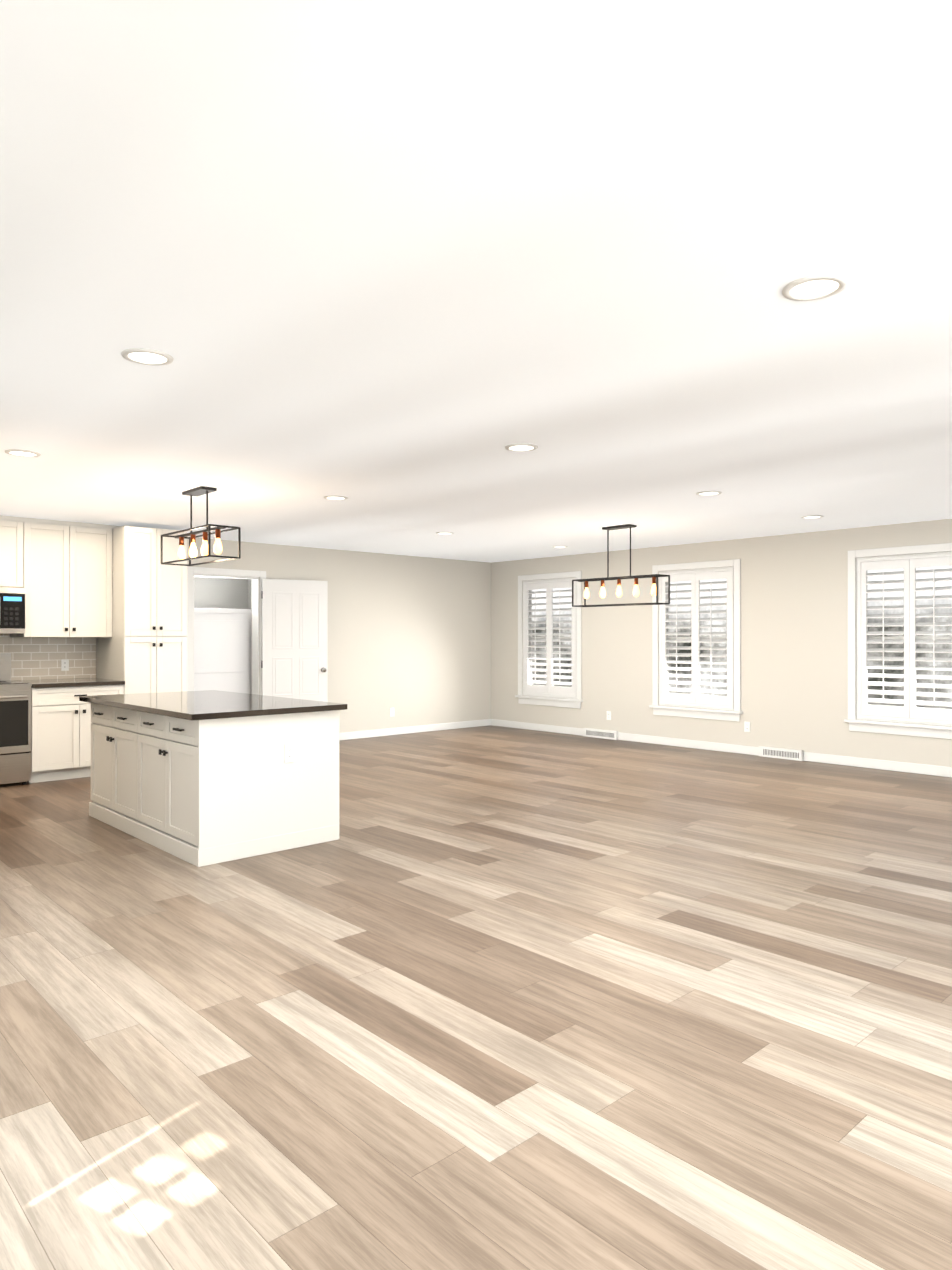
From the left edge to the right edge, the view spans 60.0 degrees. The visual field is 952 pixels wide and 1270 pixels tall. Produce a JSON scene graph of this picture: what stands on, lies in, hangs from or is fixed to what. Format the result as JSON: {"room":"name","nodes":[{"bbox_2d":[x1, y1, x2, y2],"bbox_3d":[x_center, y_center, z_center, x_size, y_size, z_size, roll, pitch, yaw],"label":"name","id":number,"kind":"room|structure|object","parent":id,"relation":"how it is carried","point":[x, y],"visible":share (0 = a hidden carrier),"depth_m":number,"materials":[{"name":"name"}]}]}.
{"room":"kitchen","nodes":[
{"label":"kitchen","id":0,"kind":"room"},
{"bbox_2d":[194,577,247,608],"bbox_3d":[-3.685,0.128,10.430,1.900,2.440,0.100,0,0,-43],"label":"wall","id":1,"kind":"structure","parent":0,"point":[223,593],"depth_m":10.71,"materials":[{"name":"grey paint"}]},
{"bbox_2d":[9,538,490,732],"bbox_3d":[-3.029,0.126,9.485,9.040,2.440,0.160,0,0,-43],"label":"wall","id":2,"kind":"structure","parent":0,"point":[409,639],"depth_m":11.18,"materials":[{"name":"beige paint"}]},
{"bbox_2d":[0,515,23,586],"bbox_3d":[-4.512,-0.768,7.674,0.432,0.654,0.476,0,0,-43],"label":"upper cabinet","id":3,"kind":"object","parent":2,"relation":"attached to","point":[11,527],"depth_m":7.59,"materials":[{"name":"white wood"}]},
{"bbox_2d":[0,587,24,633],"bbox_3d":[-4.586,-0.224,7.518,0.744,0.420,0.571,0,0,-43],"label":"microwave","id":4,"kind":"object","parent":3,"relation":"attached to","point":[12,610],"visible":1,"depth_m":7.52,"materials":[{"name":"silver metal"}]},
{"bbox_2d":[0,517,79,638],"bbox_3d":[-4.207,-0.536,7.956,0.513,1.116,0.476,0,0,-43],"label":"upper cabinet","id":5,"kind":"object","parent":2,"relation":"attached to","point":[51,547],"depth_m":7.82,"materials":[{"name":"white wood"}]},
{"bbox_2d":[61,659,68,670],"bbox_3d":[-4.141,0.303,8.316,0.070,0.115,0.008,0,0,-43],"label":"outlet","id":6,"kind":"object","parent":2,"relation":"attached to","point":[64,664],"visible":1,"depth_m":8.31,"materials":[{"name":"white plastic"}]},
{"bbox_2d":[80,522,111,638],"bbox_3d":[-3.935,-0.536,8.208,0.454,1.116,0.476,0,0,-43],"label":"upper cabinet","id":7,"kind":"object","parent":2,"relation":"attached to","point":[105,609],"depth_m":8.09,"materials":[{"name":"white wood"}]},
{"bbox_2d":[186,566,265,694],"bbox_3d":[-2.921,0.292,9.574,0.976,2.108,0.183,0,0,-43],"label":"trim","id":8,"kind":"structure","parent":2,"relation":"attached to","point":[252,575],"depth_m":9.59,"materials":[{"name":"white wood"}]},
{"bbox_2d":[261,579,327,701],"bbox_3d":[-2.167,0.335,9.937,0.797,2.000,0.285,0,0,-43],"label":"interior door","id":9,"kind":"structure","parent":2,"relation":"in","point":[294,663],"depth_m":9.95,"materials":[{"name":"white wood"}]},
{"bbox_2d":[390,708,393,716],"bbox_3d":[-1.129,1.040,11.125,0.070,0.115,0.008,0,0,-43],"label":"electrical outlet","id":10,"kind":"object","parent":2,"relation":"attached to","point":[391,711],"visible":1,"depth_m":11.12,"materials":[{"name":"white plastic"}]},
{"bbox_2d":[339,719,490,739],"bbox_3d":[-1.144,1.302,11.103,3.713,0.095,0.019,0,0,-43],"label":"baseboard","id":11,"kind":"structure","parent":2,"relation":"attached to","point":[475,723],"depth_m":11.35,"materials":[{"name":"white wood"}]},
{"bbox_2d":[248,579,251,608],"bbox_3d":[-2.641,0.128,10.627,0.100,2.440,0.990,0,0,-43],"label":"wall","id":12,"kind":"structure","parent":0,"point":[249,581],"depth_m":10.95,"materials":[{"name":"grey paint"}]},
{"bbox_2d":[0,725,951,1269],"bbox_3d":[0.246,1.377,5.944,9.320,0.080,12.680,0,0,-43],"label":"floor","id":13,"kind":"structure","parent":0,"point":[490,997],"depth_m":2.82,"materials":[{"name":"brown wood"}]},
{"bbox_2d":[0,653,31,784],"bbox_3d":[-4.488,0.758,7.409,0.724,1.165,0.853,0,0,-43],"label":"range","id":14,"kind":"object","parent":13,"relation":"on","point":[15,731],"visible":1,"depth_m":7.30,"materials":[{"name":"silver metal"}]},
{"bbox_2d":[27,683,127,782],"bbox_3d":[-3.957,0.909,7.966,0.809,0.865,0.796,0,0,-43],"label":"base cabinet","id":15,"kind":"object","parent":13,"relation":"on","point":[60,722],"depth_m":7.58,"materials":[{"name":"white wood"}]},
{"bbox_2d":[11,679,123,686],"bbox_3d":[-3.947,0.459,7.957,0.809,0.035,0.824,0,0,-43],"label":"countertop","id":16,"kind":"structure","parent":15,"relation":"on","point":[35,682],"depth_m":7.83,"materials":[{"name":"brown stone"}]},
{"bbox_2d":[96,525,163,693],"bbox_3d":[-3.523,0.125,8.370,0.369,2.436,0.796,0,0,-43],"label":"tall cabinet","id":17,"kind":"object","parent":13,"relation":"on","point":[134,654],"depth_m":8.09,"materials":[{"name":"white wood"}]},
{"bbox_2d":[164,529,186,691],"bbox_3d":[-3.335,0.125,8.544,0.369,2.436,0.796,0,0,-43],"label":"tall cabinet","id":18,"kind":"object","parent":13,"relation":"on","point":[175,576],"depth_m":8.29,"materials":[{"name":"white wood"}]},
{"bbox_2d":[89,702,338,866],"bbox_3d":[-1.887,0.911,5.746,0.982,0.850,1.874,0,0,-43],"label":"kitchen island","id":19,"kind":"object","parent":13,"relation":"on","point":[202,778],"depth_m":5.11,"materials":[{"name":"white wood"}]},
{"bbox_2d":[79,690,346,721],"bbox_3d":[-1.885,0.469,5.739,1.050,0.034,1.950,0,0,-43],"label":"island countertop","id":20,"kind":"structure","parent":19,"relation":"on","point":[196,706],"depth_m":5.35,"materials":[{"name":"brown stone"}]},
{"bbox_2d":[194,608,251,693],"bbox_3d":[-3.344,0.517,9.920,1.190,1.660,0.692,0,0,-43],"label":"refrigerator","id":21,"kind":"object","parent":13,"relation":"on","point":[222,649],"visible":0.38,"depth_m":9.78,"materials":[{"name":"white metal"}]},
{"bbox_2d":[0,0,951,562],"bbox_3d":[0.246,-1.153,5.951,9.320,0.100,12.680,0,0,-43],"label":"ceiling","id":22,"kind":"structure","parent":0,"point":[400,274],"depth_m":2.50,"materials":[{"name":"white paint"}]},
{"bbox_2d":[4,449,40,456],"bbox_3d":[-2.748,-1.100,5.004,0.195,0.009,0.195,0,0,41],"label":"recessed light","id":23,"kind":"object","parent":22,"relation":"in","point":[15,452],"depth_m":4.99,"materials":[{"name":"white"}]},
{"bbox_2d":[121,348,173,365],"bbox_3d":[-1.307,-1.105,3.286,0.195,0.009,0.195,0,0,11],"label":"recessed light","id":24,"kind":"object","parent":22,"relation":"in","point":[144,356],"depth_m":3.27,"materials":[{"name":"white"}]},
{"bbox_2d":[161,486,240,565],"bbox_3d":[-2.102,-0.828,6.263,0.242,0.544,0.862,0,0,-43],"label":"pendant light","id":25,"kind":"object","parent":22,"relation":"hanging from","point":[206,532],"visible":1,"depth_m":6.18,"materials":[{"name":"black metal"}]},
{"bbox_2d":[323,495,347,499],"bbox_3d":[-1.123,-1.097,6.605,0.195,0.009,0.195,0,0,8],"label":"recessed light","id":26,"kind":"object","parent":22,"relation":"in","point":[331,497],"depth_m":6.58,"materials":[{"name":"white"}]},
{"bbox_2d":[436,532,453,534],"bbox_3d":[-0.335,-1.091,8.860,0.195,0.009,0.195,0,0,41],"label":"recessed light","id":27,"kind":"object","parent":22,"relation":"in","point":[442,533],"depth_m":8.86,"materials":[{"name":"white plastic"}]},
{"bbox_2d":[505,443,537,451],"bbox_3d":[0.267,-1.101,4.853,0.195,0.009,0.195,0,0,8],"label":"recessed light","id":28,"kind":"object","parent":22,"relation":"in","point":[518,447],"depth_m":4.85,"materials":[{"name":"white plastic"}]},
{"bbox_2d":[552,546,567,547],"bbox_3d":[1.040,-1.088,10.201,0.195,0.009,0.195,0,0,41],"label":"recessed light","id":29,"kind":"object","parent":22,"relation":"in","point":[552,546],"depth_m":10.17,"materials":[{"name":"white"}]},
{"bbox_2d":[572,524,669,606],"bbox_3d":[1.441,-0.696,8.309,0.212,0.799,1.062,0,0,-43],"label":"dining pendant light","id":30,"kind":"object","parent":22,"relation":"hanging from","point":[654,588],"visible":1,"depth_m":8.28,"materials":[{"name":"black metal"}]},
{"bbox_2d":[696,491,721,495],"bbox_3d":[1.806,-1.097,6.400,0.195,0.009,0.195,0,0,41],"label":"recessed light","id":31,"kind":"object","parent":22,"relation":"in","point":[704,493],"depth_m":6.40,"materials":[{"name":"white plastic"}]},
{"bbox_2d":[801,515,823,518],"bbox_3d":[3.121,-1.094,7.658,0.195,0.009,0.195,0,0,41],"label":"recessed light","id":32,"kind":"object","parent":22,"relation":"in","point":[809,516],"depth_m":7.63,"materials":[{"name":"white"}]},
{"bbox_2d":[782,274,847,300],"bbox_3d":[1.081,-1.106,2.635,0.195,0.009,0.195,0,0,8],"label":"recessed light","id":33,"kind":"object","parent":22,"relation":"in","point":[815,287],"depth_m":2.63,"materials":[{"name":"white plastic"}]},
{"bbox_2d":[491,519,951,766],"bbox_3d":[3.993,0.123,8.435,0.160,2.440,11.240,0,0,-43],"label":"wall","id":34,"kind":"structure","parent":0,"point":[794,641],"depth_m":9.25,"materials":[{"name":"beige paint"}]},
{"bbox_2d":[515,571,582,708],"bbox_3d":[1.055,0.066,11.562,0.205,1.850,1.230,0,0,-43],"label":"window","id":35,"kind":"structure","parent":34,"relation":"in","point":[568,702],"depth_m":11.39,"materials":[{"name":"white wood"}]},
{"bbox_2d":[523,579,575,697],"bbox_3d":[1.057,0.045,11.563,0.180,1.616,0.988,0,0,-43],"label":"window shutter","id":36,"kind":"object","parent":35,"relation":"attached to","point":[548,688],"visible":0.92,"depth_m":11.54,"materials":[{"name":"white wood"}]},
{"bbox_2d":[607,711,610,719],"bbox_3d":[1.730,1.049,10.753,0.008,0.115,0.070,0,0,-43],"label":"electrical outlet","id":37,"kind":"object","parent":34,"relation":"attached to","point":[608,715],"visible":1,"depth_m":10.75,"materials":[{"name":"white plastic"}]},
{"bbox_2d":[649,559,742,721],"bbox_3d":[2.641,0.061,9.848,0.205,1.850,1.240,0,0,-43],"label":"window","id":38,"kind":"structure","parent":34,"relation":"in","point":[725,714],"depth_m":9.69,"materials":[{"name":"white wood"}]},
{"bbox_2d":[660,568,733,708],"bbox_3d":[2.643,0.040,9.850,0.180,1.616,0.998,0,0,-43],"label":"window shutter","id":39,"kind":"object","parent":38,"relation":"attached to","point":[695,639],"visible":0.94,"depth_m":9.80,"materials":[{"name":"white wood"}]},
{"bbox_2d":[491,719,951,776],"bbox_3d":[2.679,1.299,9.723,0.016,0.095,7.239,0,0,-43],"label":"baseboard","id":40,"kind":"structure","parent":34,"relation":"attached to","point":[944,771],"depth_m":9.37,"materials":[{"name":"white wood"}]},
{"bbox_2d":[583,728,617,739],"bbox_3d":[1.629,1.293,10.809,0.046,0.109,0.540,0,0,-43],"label":"air vent register","id":41,"kind":"object","parent":40,"relation":"attached to","point":[601,733],"visible":0.98,"depth_m":10.78,"materials":[{"name":"white metal"}]},
{"bbox_2d":[744,721,749,731],"bbox_3d":[3.062,1.035,9.315,0.008,0.115,0.070,0,0,-43],"label":"electrical outlet","id":42,"kind":"object","parent":34,"relation":"attached to","point":[746,726],"visible":1,"depth_m":9.32,"materials":[{"name":"white plastic"}]},
{"bbox_2d":[759,746,802,760],"bbox_3d":[3.317,1.289,8.986,0.046,0.109,0.490,0,0,-43],"label":"air vent","id":43,"kind":"object","parent":34,"relation":"attached to","point":[782,753],"visible":1,"depth_m":8.96,"materials":[{"name":"white metal"}]},
{"bbox_2d":[844,543,951,738],"bbox_3d":[4.268,0.057,8.091,0.205,1.850,1.230,0,0,-43],"label":"window","id":44,"kind":"structure","parent":34,"relation":"in","point":[923,729],"depth_m":8.33,"materials":[{"name":"white wood"}]},
{"bbox_2d":[858,553,951,723],"bbox_3d":[4.270,0.036,8.092,0.180,1.616,0.988,0,0,-43],"label":"window shutter","id":45,"kind":"object","parent":44,"relation":"attached to","point":[909,710],"visible":1,"depth_m":8.09,"materials":[{"name":"white wood"}]},
{"label":"outside","id":46,"kind":"structure","parent":0,"visible":0},
{"bbox_2d":[532,566,951,708],"bbox_3d":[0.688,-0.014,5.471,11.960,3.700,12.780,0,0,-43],"label":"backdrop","id":47,"kind":"structure","parent":46,"point":[901,611],"depth_m":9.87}
]}

